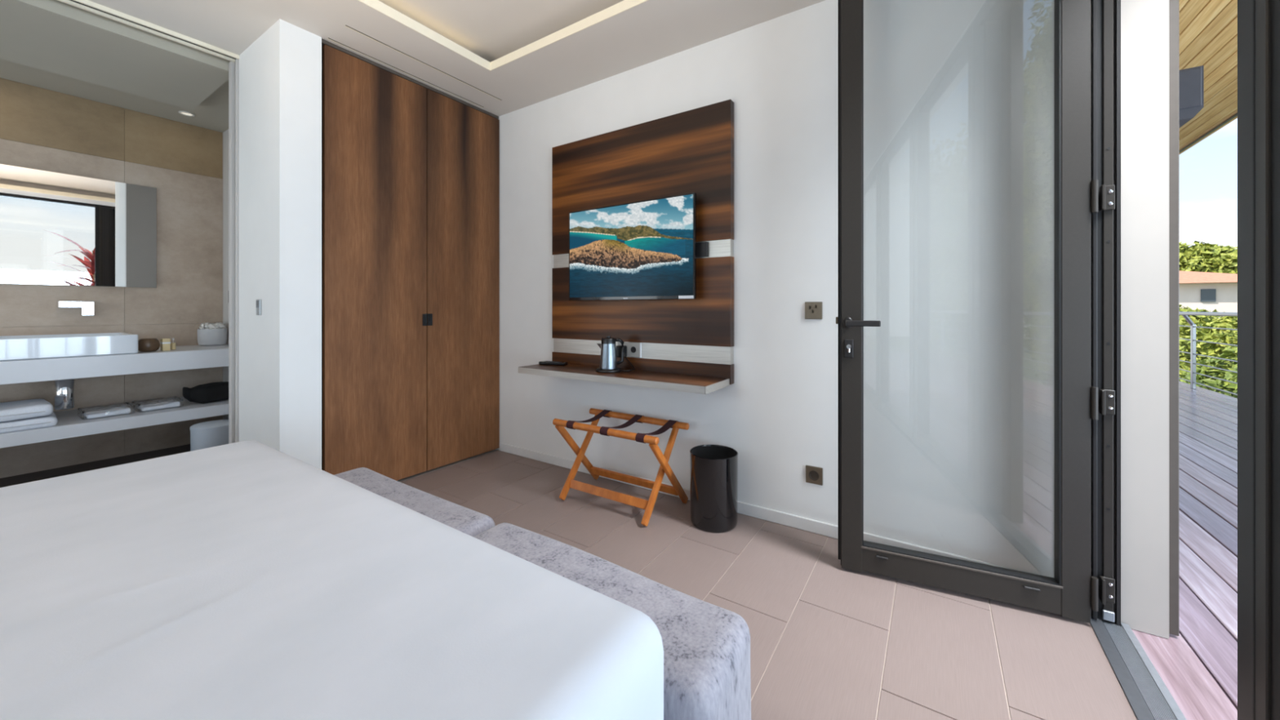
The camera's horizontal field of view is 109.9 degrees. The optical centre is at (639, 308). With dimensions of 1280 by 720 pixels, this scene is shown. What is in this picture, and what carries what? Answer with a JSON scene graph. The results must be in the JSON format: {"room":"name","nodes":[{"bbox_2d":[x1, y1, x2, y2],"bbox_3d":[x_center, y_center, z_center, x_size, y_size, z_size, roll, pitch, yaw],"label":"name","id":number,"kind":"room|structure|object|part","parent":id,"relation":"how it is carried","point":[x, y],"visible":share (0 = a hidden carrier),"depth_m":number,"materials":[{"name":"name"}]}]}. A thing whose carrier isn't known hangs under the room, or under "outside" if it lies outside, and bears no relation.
{"room":"hotel room","nodes":[
{"label":"hotel room","id":0,"kind":"room"},
{"bbox_2d":[0,77,222,478],"bbox_3d":[-4.405,-0.190,2.639,0.120,2.700,3.160,0,0,33],"label":"wall","id":1,"kind":"structure","parent":0,"point":[42,129],"depth_m":3.35,"materials":[{"name":"tile"}]},
{"bbox_3d":[-4.192,-1.302,2.864,0.013,0.394,1.199,0,0,33],"label":"panel","id":2,"kind":"part","parent":1,"relation":"part of","materials":[{"name":"tile"}]},
{"bbox_3d":[-4.192,-0.492,2.864,0.013,1.224,1.199,0,0,33],"label":"panel","id":3,"kind":"part","parent":1,"relation":"part of","materials":[{"name":"beige concrete"}]},
{"bbox_3d":[-4.192,0.610,2.864,0.013,0.979,1.199,0,0,33],"label":"panel","id":4,"kind":"part","parent":1,"relation":"part of","materials":[{"name":"beige concrete"}]},
{"bbox_2d":[56,301,94,315],"bbox_3d":[-3.925,-0.002,3.129,0.139,0.100,0.161,0,0,33],"label":"tap","id":5,"kind":"object","parent":1,"relation":"attached to","point":[86,308],"visible":1,"depth_m":3.15,"materials":[{"name":"silver metal"}]},
{"bbox_3d":[-3.942,-0.030,3.104,0.139,0.044,0.102,0,0,33],"label":"spout","id":6,"kind":"part","parent":5,"relation":"part of","materials":[{"name":"silver metal"}]},
{"bbox_3d":[-3.922,-0.002,3.189,0.079,0.100,0.057,0,0,33],"label":"lever","id":7,"kind":"part","parent":5,"relation":"part of","materials":[{"name":"silver metal"}]},
{"bbox_2d":[0,164,156,287],"bbox_3d":[-4.161,-0.550,2.877,0.024,0.772,1.466,0,0,33],"label":"bathroom mirror","id":8,"kind":"object","parent":1,"relation":"attached to","point":[56,228],"visible":1,"depth_m":3.15,"materials":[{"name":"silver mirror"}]},
{"bbox_2d":[0,396,228,448],"bbox_3d":[-4.080,0.747,2.413,0.669,0.078,2.940,0,0,33],"label":"shelf","id":9,"kind":"object","parent":1,"relation":"attached to","point":[68,425],"visible":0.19,"depth_m":2.95,"materials":[{"name":"white stone"}]},
{"bbox_2d":[0,412,57,433],"bbox_3d":[-3.779,0.676,2.643,0.387,0.064,0.421,0,0,33],"label":"folded towel","id":10,"kind":"object","parent":9,"relation":"on","point":[49,420],"visible":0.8,"depth_m":2.63,"materials":[{"name":"white fabric"}]},
{"bbox_2d":[0,398,53,422],"bbox_3d":[-3.783,0.606,2.628,0.377,0.074,0.411,0,0,33],"label":"folded towel","id":11,"kind":"object","parent":10,"relation":"on","point":[30,408],"visible":1,"depth_m":2.64,"materials":[{"name":"white fabric"}]},
{"bbox_2d":[77,402,135,420],"bbox_3d":[-3.543,0.674,2.983,0.222,0.064,0.234,0,0,33],"label":"slippers","id":12,"kind":"object","parent":9,"relation":"on","point":[121,410],"visible":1,"depth_m":2.95,"materials":[{"name":"white fabric"}]},
{"bbox_2d":[131,395,183,412],"bbox_3d":[-3.427,0.674,3.195,0.221,0.064,0.234,0,0,33],"label":"slippers","id":13,"kind":"object","parent":9,"relation":"on","point":[172,402],"visible":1,"depth_m":3.17,"materials":[{"name":"white fabric"}]},
{"bbox_2d":[182,382,228,403],"bbox_3d":[-3.272,0.638,3.432,0.188,0.135,0.300,0,0,33],"label":"pouch","id":14,"kind":"object","parent":9,"relation":"on","point":[215,391],"visible":0.78,"depth_m":3.35,"materials":[{"name":"black fabric"}]},
{"bbox_2d":[0,344,228,384],"bbox_3d":[-4.080,0.362,2.413,0.669,0.131,2.940,0,0,33],"label":"countertop","id":15,"kind":"structure","parent":1,"relation":"attached to","point":[184,357],"depth_m":2.88,"materials":[{"name":"white stone"}]},
{"bbox_2d":[53,378,74,409],"bbox_3d":[-3.854,0.537,2.992,0.409,0.216,0.080,0,0,33],"label":"trap","id":16,"kind":"object","parent":15,"relation":"attached to","point":[64,388],"visible":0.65,"depth_m":2.88,"materials":[{"name":"silver metal"}]},
{"bbox_2d":[0,332,137,361],"bbox_3d":[-3.671,0.233,2.866,0.475,0.126,0.567,0,0,33],"label":"basin","id":17,"kind":"object","parent":15,"relation":"in","point":[12,348],"visible":1,"depth_m":2.75,"materials":[{"name":"white ceramic"}]},
{"bbox_2d":[137,337,159,351],"bbox_3d":[-3.409,0.252,3.115,0.112,0.089,0.112,0,0,33],"label":"pot","id":18,"kind":"object","parent":15,"relation":"on","point":[152,344],"visible":0.92,"depth_m":3.08,"materials":[{"name":"brown ceramic"}]},
{"bbox_2d":[160,338,170,351],"bbox_3d":[-3.369,0.254,3.189,0.066,0.084,0.039,0,0,33],"label":"box","id":19,"kind":"object","parent":15,"relation":"on","point":[165,344],"visible":1,"depth_m":3.17,"materials":[{"name":"beige cardboard"}]},
{"bbox_2d":[170,342,176,350],"bbox_3d":[-3.370,0.254,3.245,0.031,0.085,0.031,0,0,33],"label":"bottle","id":20,"kind":"object","parent":15,"relation":"on","point":[173,345],"visible":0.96,"depth_m":3.24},
{"bbox_2d":[197,322,226,346],"bbox_3d":[-3.467,0.202,3.644,0.176,0.188,0.176,0,0,33],"label":"pot","id":21,"kind":"object","parent":15,"relation":"on","point":[209,334],"visible":1,"depth_m":3.59,"materials":[{"name":"white ceramic"}]},
{"bbox_3d":[-3.709,-1.302,3.597,0.013,0.394,0.554,0,0,33],"label":"panel","id":22,"kind":"part","parent":1,"relation":"part of","materials":[{"name":"tile"}]},
{"bbox_3d":[-3.709,-0.492,3.597,0.013,1.224,0.554,0,0,33],"label":"panel","id":23,"kind":"part","parent":1,"relation":"part of","materials":[{"name":"beige tile"}]},
{"bbox_3d":[-3.709,0.610,3.597,0.013,0.979,0.554,0,0,33],"label":"panel","id":24,"kind":"part","parent":1,"relation":"part of","materials":[{"name":"beige concrete"}]},
{"bbox_2d":[0,58,228,132],"bbox_3d":[-3.762,-1.530,2.215,1.620,0.060,3.160,0,0,33],"label":"ceiling","id":25,"kind":"structure","parent":0,"point":[212,113],"depth_m":3.19,"materials":[{"name":"paint"}]},
{"bbox_2d":[178,111,195,116],"bbox_3d":[-3.477,-1.496,3.447,0.090,0.007,0.090,0,0,33],"label":"recessed light","id":26,"kind":"object","parent":25,"relation":"in","point":[184,113],"visible":1,"depth_m":3.45,"materials":[{"name":"white"}]},
{"bbox_2d":[0,0,230,110],"bbox_3d":[-3.566,-1.466,1.889,0.915,0.068,2.630,0,0,33],"label":"ceiling panel","id":27,"kind":"object","parent":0,"point":[52,36],"visible":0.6,"depth_m":2.53,"materials":[{"name":"paint"}]},
{"bbox_2d":[57,0,230,61],"bbox_3d":[-3.081,-1.526,1.686,0.100,0.068,2.425,0,0,33],"label":"wall header","id":28,"kind":"structure","parent":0,"point":[57,0],"depth_m":2.39,"materials":[{"name":"paint"}]},
{"bbox_2d":[57,0,239,444],"bbox_3d":[-3.076,-0.200,1.683,0.110,2.600,2.425,0,0,33],"label":"trim","id":29,"kind":"structure","parent":28,"relation":"attached to","point":[233,65],"depth_m":2.66,"materials":[{"name":"grey paint"}]},
{"bbox_2d":[222,128,228,419],"bbox_3d":[-2.884,-0.190,3.457,1.520,2.700,0.120,0,0,33],"label":"wall","id":30,"kind":"structure","parent":0,"point":[225,134],"depth_m":3.79,"materials":[{"name":"grey paint"}]},
{"bbox_2d":[239,18,321,469],"bbox_3d":[-2.068,-0.170,2.572,0.615,2.660,0.190,0,0,33],"label":"wall","id":31,"kind":"structure","parent":0,"point":[280,73],"depth_m":2.43,"materials":[{"name":"white paint"}]},
{"bbox_2d":[256,299,261,315],"bbox_3d":[-2.099,-0.009,2.473,0.056,0.087,0.010,0,0,33],"label":"light switch","id":32,"kind":"object","parent":31,"relation":"attached to","point":[258,301],"visible":1,"depth_m":2.46,"materials":[{"name":"metal"}]},
{"bbox_2d":[88,0,825,116],"bbox_3d":[-1.288,-1.599,0.681,4.000,0.202,4.920,0,0,33],"label":"ceiling","id":33,"kind":"structure","parent":0,"point":[499,58],"depth_m":2.48,"materials":[{"name":"paint"}]},
{"bbox_2d":[0,444,1137,719],"bbox_3d":[-2.006,1.130,1.154,5.520,0.060,4.920,0,0,33],"label":"floor","id":34,"kind":"structure","parent":0,"point":[828,641],"depth_m":1.61,"materials":[{"name":"tile"}]},
{"bbox_2d":[190,419,228,451],"bbox_3d":[-2.997,0.951,3.161,0.253,0.296,0.236,0,0,33],"label":"pedal bin","id":35,"kind":"object","parent":34,"relation":"on","point":[211,433],"visible":0.5,"depth_m":3.08,"materials":[{"name":"grey plastic"}]},
{"bbox_3d":[-3.004,0.818,3.165,0.236,0.029,0.236,0,0,33],"label":"lid","id":36,"kind":"part","parent":35,"relation":"part of","materials":[{"name":"grey plastic"}]},
{"bbox_2d":[0,440,663,719],"bbox_3d":[-1.387,0.575,0.484,2.450,1.050,2.162,0,0,33],"label":"bed","id":37,"kind":"object","parent":34,"relation":"on","point":[251,580],"visible":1,"depth_m":0.81,"materials":[{"name":"white fabric"}]},
{"bbox_2d":[321,39,499,480],"bbox_3d":[-1.672,-0.202,3.153,0.618,2.593,1.211,0,0,33],"label":"wardrobe","id":38,"kind":"object","parent":34,"relation":"on","point":[411,167],"visible":0.91,"depth_m":2.87,"materials":[{"name":"brown wood"}]},
{"bbox_3d":[-1.599,-0.194,2.755,0.033,2.552,0.598,0,0,33],"label":"door","id":39,"kind":"part","parent":38,"relation":"part of","materials":[{"name":"brown wood"}]},
{"bbox_3d":[-1.427,0.072,2.982,0.007,0.079,0.030,0,0,33],"label":"handle","id":40,"kind":"part","parent":38,"relation":"part of","materials":[{"name":"black plastic"}]},
{"bbox_3d":[-1.407,0.072,3.012,0.007,0.079,0.032,0,0,33],"label":"handle","id":41,"kind":"part","parent":38,"relation":"part of","materials":[{"name":"black plastic"}]},
{"bbox_3d":[-1.269,-0.194,3.256,0.033,2.552,0.592,0,0,33],"label":"door","id":42,"kind":"part","parent":38,"relation":"part of","materials":[{"name":"brown wood"}]},
{"bbox_2d":[334,467,494,537],"bbox_3d":[-0.924,0.897,1.655,0.919,0.406,0.283,0,0,33],"label":"ottoman","id":43,"kind":"object","parent":34,"relation":"on","point":[471,522],"visible":0.16,"depth_m":1.63,"materials":[{"name":"grey fabric"}]},
{"bbox_2d":[473,522,751,719],"bbox_3d":[-0.168,0.897,1.160,0.873,0.406,0.289,0,0,33],"label":"ottoman","id":44,"kind":"object","parent":34,"relation":"on","point":[707,675],"visible":0.36,"depth_m":1.00,"materials":[{"name":"grey fabric"}]},
{"bbox_2d":[552,408,688,526],"bbox_3d":[-0.107,0.865,2.563,0.700,0.464,0.397,0,0,33],"label":"luggage rack","id":45,"kind":"object","parent":34,"relation":"on","point":[676,489],"visible":1,"depth_m":2.51,"materials":[{"name":"orange wood"}]},
{"bbox_3d":[-0.376,0.877,2.746,0.024,0.440,0.386,0,0,33],"label":"leg","id":46,"kind":"part","parent":45,"relation":"part of","materials":[{"name":"orange wood"}]},
{"bbox_3d":[-0.355,0.877,2.705,0.024,0.439,0.361,0,0,33],"label":"leg","id":47,"kind":"part","parent":45,"relation":"part of","materials":[{"name":"orange wood"}]},
{"bbox_3d":[-0.204,0.655,2.416,0.700,0.037,0.038,0,0,33],"label":"rail","id":48,"kind":"part","parent":45,"relation":"part of","materials":[{"name":"orange wood"}]},
{"bbox_3d":[-0.024,0.655,2.689,0.700,0.037,0.038,0,0,33],"label":"rail","id":49,"kind":"part","parent":45,"relation":"part of","materials":[{"name":"orange wood"}]},
{"bbox_3d":[0.113,0.877,2.397,0.024,0.439,0.361,0,0,33],"label":"leg","id":50,"kind":"part","parent":45,"relation":"part of","materials":[{"name":"orange wood"}]},
{"bbox_3d":[0.159,0.877,2.394,0.024,0.440,0.386,0,0,33],"label":"leg","id":51,"kind":"part","parent":45,"relation":"part of","materials":[{"name":"orange wood"}]},
{"bbox_2d":[689,444,737,532],"bbox_3d":[0.380,0.917,2.318,0.245,0.363,0.245,0,0,33],"label":"waste bin","id":52,"kind":"object","parent":34,"relation":"on","point":[713,468],"visible":1,"depth_m":2.22,"materials":[{"name":"black metal"}]},
{"bbox_2d":[495,0,1053,577],"bbox_3d":[0.298,-0.260,2.678,3.350,2.840,0.160,0,0,33],"label":"wall","id":53,"kind":"structure","parent":0,"point":[958,95],"depth_m":2.06,"materials":[{"name":"white paint"}]},
{"bbox_2d":[551,99,733,384],"bbox_3d":[-0.050,-0.357,2.781,1.311,1.525,0.050,0,0,33],"label":"wall panel","id":54,"kind":"object","parent":53,"relation":"attached to","point":[690,151],"visible":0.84,"depth_m":2.65,"materials":[{"name":"brown wood"}]},
{"bbox_2d":[518,364,729,394],"bbox_3d":[-0.150,0.391,2.638,1.310,0.038,0.300,0,0,33],"label":"wall shelf","id":55,"kind":"object","parent":54,"relation":"attached to","point":[701,384],"visible":0.94,"depth_m":2.47,"materials":[{"name":"brown wood"}]},
{"bbox_2d":[538,360,567,365],"bbox_3d":[-0.575,0.360,2.972,0.196,0.022,0.048,0,0,20],"label":"remote control","id":56,"kind":"object","parent":55,"relation":"on","point":[541,362],"visible":1,"depth_m":2.95,"materials":[{"name":"plastic"}]},
{"bbox_2d":[595,335,635,373],"bbox_3d":[-0.156,0.267,2.691,0.222,0.211,0.154,0,0,-30],"label":"kettle","id":57,"kind":"object","parent":55,"relation":"on","point":[609,353],"visible":1,"depth_m":2.64,"materials":[{"name":"silver metal"}]},
{"bbox_3d":[-0.187,0.183,2.674,0.086,0.045,0.086,0,0,33],"label":"lid","id":58,"kind":"part","parent":57,"relation":"part of","materials":[{"name":"black plastic"}]},
{"bbox_3d":[-0.120,0.256,2.689,0.058,0.160,0.021,0,0,-12],"label":"handle","id":59,"kind":"part","parent":57,"relation":"part of","materials":[{"name":"black plastic"}]},
{"bbox_3d":[-0.070,0.322,2.711,0.084,0.096,0.116,0,0,1],"label":"cord","id":60,"kind":"part","parent":57,"relation":"part of","materials":[{"name":"black plastic"}]},
{"bbox_2d":[617,342,641,357],"bbox_3d":[-0.066,0.251,2.765,0.176,0.090,0.010,0,0,33],"label":"double socket","id":61,"kind":"object","parent":54,"relation":"attached to","point":[633,349],"visible":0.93,"depth_m":2.74,"materials":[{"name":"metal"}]},
{"bbox_2d":[568,192,708,300],"bbox_3d":[-0.044,-0.342,2.706,0.956,0.578,0.084,0,0,33],"label":"television","id":62,"kind":"object","parent":54,"relation":"attached to","point":[646,249],"visible":1,"depth_m":2.65,"materials":[{"name":"black plastic"}]},
{"bbox_2d":[499,442,1028,573],"bbox_3d":[0.278,1.069,2.588,3.275,0.062,0.012,0,0,33],"label":"baseboard","id":63,"kind":"structure","parent":53,"relation":"attached to","point":[828,530],"depth_m":2.30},
{"bbox_2d":[804,302,822,319],"bbox_3d":[0.850,0.009,2.204,0.081,0.085,0.024,0,0,33],"label":"wall socket","id":64,"kind":"object","parent":53,"relation":"attached to","point":[813,310],"visible":1,"depth_m":2.21,"materials":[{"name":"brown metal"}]},
{"bbox_2d":[805,465,822,485],"bbox_3d":[0.856,0.818,2.208,0.079,0.084,0.011,0,0,33],"label":"wall socket","id":65,"kind":"object","parent":53,"relation":"attached to","point":[814,475],"visible":1,"depth_m":2.20,"materials":[{"name":"brown metal"}]},
{"bbox_2d":[1120,0,1168,639],"bbox_3d":[3.555,-0.344,4.390,0.205,2.912,6.757,0,0,33],"label":"wall","id":66,"kind":"structure","parent":0,"point":[1144,24],"depth_m":1.54,"materials":[{"name":"paint"}]},
{"bbox_2d":[835,0,1097,623],"bbox_3d":[1.201,-0.216,1.726,0.826,2.608,0.122,0,0,25],"label":"door","id":67,"kind":"structure","parent":66,"relation":"in","point":[1067,594],"depth_m":1.61,"materials":[{"name":"metal"}]},
{"bbox_3d":[0.867,0.058,1.870,0.032,0.048,0.012,0,0,25],"label":"handle","id":68,"kind":"part","parent":67,"relation":"part of","materials":[{"name":"metal"}]},
{"bbox_3d":[0.870,0.165,1.871,0.033,0.076,0.008,0,0,25],"label":"lock plate","id":69,"kind":"part","parent":67,"relation":"part of","materials":[{"name":"metal"}]},
{"bbox_3d":[0.904,0.059,1.823,0.126,0.024,0.046,0,0,25],"label":"lever","id":70,"kind":"part","parent":67,"relation":"part of","materials":[{"name":"metal"}]},
{"bbox_3d":[1.216,1.033,1.750,0.631,0.098,0.065,0,0,25],"label":"rail","id":71,"kind":"part","parent":67,"relation":"part of","materials":[{"name":"metal"}]},
{"bbox_2d":[1090,0,1120,626],"bbox_3d":[1.380,-0.260,1.194,0.090,2.720,0.973,0,0,33],"label":"trim","id":72,"kind":"structure","parent":66,"relation":"attached to","point":[1105,15],"depth_m":1.57,"materials":[{"name":"metal"}]},
{"bbox_3d":[1.624,0.980,1.558,0.038,0.084,0.034,0,0,33],"label":"hinge plate","id":73,"kind":"part","parent":72,"relation":"part of","materials":[{"name":"metal"}]},
{"bbox_3d":[1.624,0.325,1.558,0.038,0.084,0.034,0,0,33],"label":"hinge plate","id":74,"kind":"part","parent":72,"relation":"part of","materials":[{"name":"metal"}]},
{"bbox_3d":[1.624,-0.387,1.558,0.038,0.084,0.034,0,0,33],"label":"hinge plate","id":75,"kind":"part","parent":72,"relation":"part of","materials":[{"name":"metal"}]},
{"bbox_2d":[1089,615,1186,719],"bbox_3d":[0.323,1.127,-0.427,0.110,0.065,4.843,0,0,33],"label":"trim","id":76,"kind":"structure","parent":66,"relation":"attached to","point":[1146,693],"depth_m":1.35,"materials":[{"name":"metal"}]},
{"bbox_2d":[1168,0,1179,635],"bbox_3d":[1.814,-0.273,1.536,0.029,2.754,0.038,0,0,33],"label":"trim","id":77,"kind":"structure","parent":66,"relation":"attached to","point":[1174,5],"depth_m":1.52,"materials":[{"name":"grey metal"}]},
{"bbox_2d":[1179,65,1204,127],"bbox_3d":[2.215,-0.874,1.953,0.240,0.203,0.221,0,0,33],"label":"speaker","id":78,"kind":"object","parent":66,"relation":"attached to","point":[1191,79],"visible":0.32,"depth_m":1.81},
{"bbox_2d":[1179,66,1201,109],"bbox_3d":[2.177,-0.891,1.850,0.179,0.155,0.007,0,0,33],"label":"grille","id":79,"kind":"object","parent":78,"relation":"attached to","point":[1190,79],"depth_m":1.81,"materials":[{"name":"grey metal"}]},
{"bbox_2d":[1179,0,1237,154],"bbox_3d":[4.097,-1.760,3.827,1.731,0.240,8.100,0,0,33],"label":"roof","id":80,"kind":"structure","parent":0,"point":[1208,28],"depth_m":2.95,"materials":[{"name":"wood planks"}]},
{"bbox_3d":[0.322,-1.735,-0.516,0.205,0.230,4.993,0,0,33],"label":"wall","id":81,"kind":"structure","parent":0,"visible":0},
{"bbox_2d":[1237,0,1279,719],"bbox_3d":[0.840,-0.260,0.321,0.151,2.720,1.340,0,0,33],"label":"door frame","id":82,"kind":"structure","parent":81,"relation":"in","point":[1258,20],"depth_m":0.75,"materials":[{"name":"metal"}]},
{"label":"outside","id":83,"kind":"structure","parent":0,"visible":0},
{"bbox_2d":[1131,381,1237,719],"bbox_3d":[2.516,1.187,0.438,2.600,0.146,21.500,0,0,33],"label":"deck","id":84,"kind":"object","parent":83,"point":[1198,666],"depth_m":1.92,"materials":[{"name":"wood"}]},
{"bbox_2d":[1179,311,1237,395],"bbox_3d":[3.401,0.578,-0.205,0.134,1.073,21.400,0,0,33],"label":"terrace railing","id":85,"kind":"object","parent":84,"relation":"on","point":[1193,326],"visible":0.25,"depth_m":6.21,"materials":[{"name":"metal"}]},
{"bbox_3d":[7.697,0.592,6.305,0.124,1.045,0.060,0,0,33],"label":"post","id":86,"kind":"part","parent":85,"relation":"part of","materials":[{"name":"metal"}]},
{"bbox_3d":[3.365,0.065,-0.182,0.048,0.048,21.400,0,0,33],"label":"rail","id":87,"kind":"part","parent":85,"relation":"part of","materials":[{"name":"metal"}]},
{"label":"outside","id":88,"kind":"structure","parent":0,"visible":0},
{"bbox_3d":[60.963,3.600,7.730,86.700,0.200,200.000,0,0,33],"label":"ground","id":89,"kind":"structure","parent":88,"visible":0},
{"bbox_2d":[1179,271,1237,318],"bbox_3d":[35.749,0.425,31.531,10.200,6.150,13.200,0,0,33],"label":"house","id":90,"kind":"structure","parent":89,"relation":"on","point":[1211,291],"depth_m":26.20,"materials":[{"name":"white paint"}]},
{"bbox_2d":[1179,318,1237,377],"bbox_3d":[16.221,1.871,13.084,2.550,3.287,5.394,0,0,33],"label":"shrub","id":91,"kind":"object","parent":89,"relation":"on","point":[1218,335],"visible":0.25,"depth_m":12.00,"materials":[{"name":"green plant"}]},
{"bbox_2d":[1179,240,1237,274],"bbox_3d":[51.774,-1.449,41.317,8.171,9.927,9.116,0,0,31],"label":"tree","id":92,"kind":"object","parent":89,"relation":"on","point":[1207,257],"visible":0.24,"depth_m":39.65,"materials":[{"name":"green plant"}]},
{"bbox_2d":[1179,343,1237,398],"bbox_3d":[11.180,2.049,8.356,1.613,2.916,5.052,0,0,33],"label":"shrub","id":93,"kind":"object","parent":89,"relation":"on","point":[1220,363],"visible":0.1,"depth_m":8.04,"materials":[{"name":"green plant"}]},
{"bbox_2d":[1179,304,1237,324],"bbox_3d":[24.262,1.660,18.917,5.164,3.713,8.092,0,0,33],"label":"shrub","id":94,"kind":"object","parent":89,"relation":"on","point":[1204,319],"visible":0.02,"depth_m":18.82,"materials":[{"name":"green plant"}]}
]}

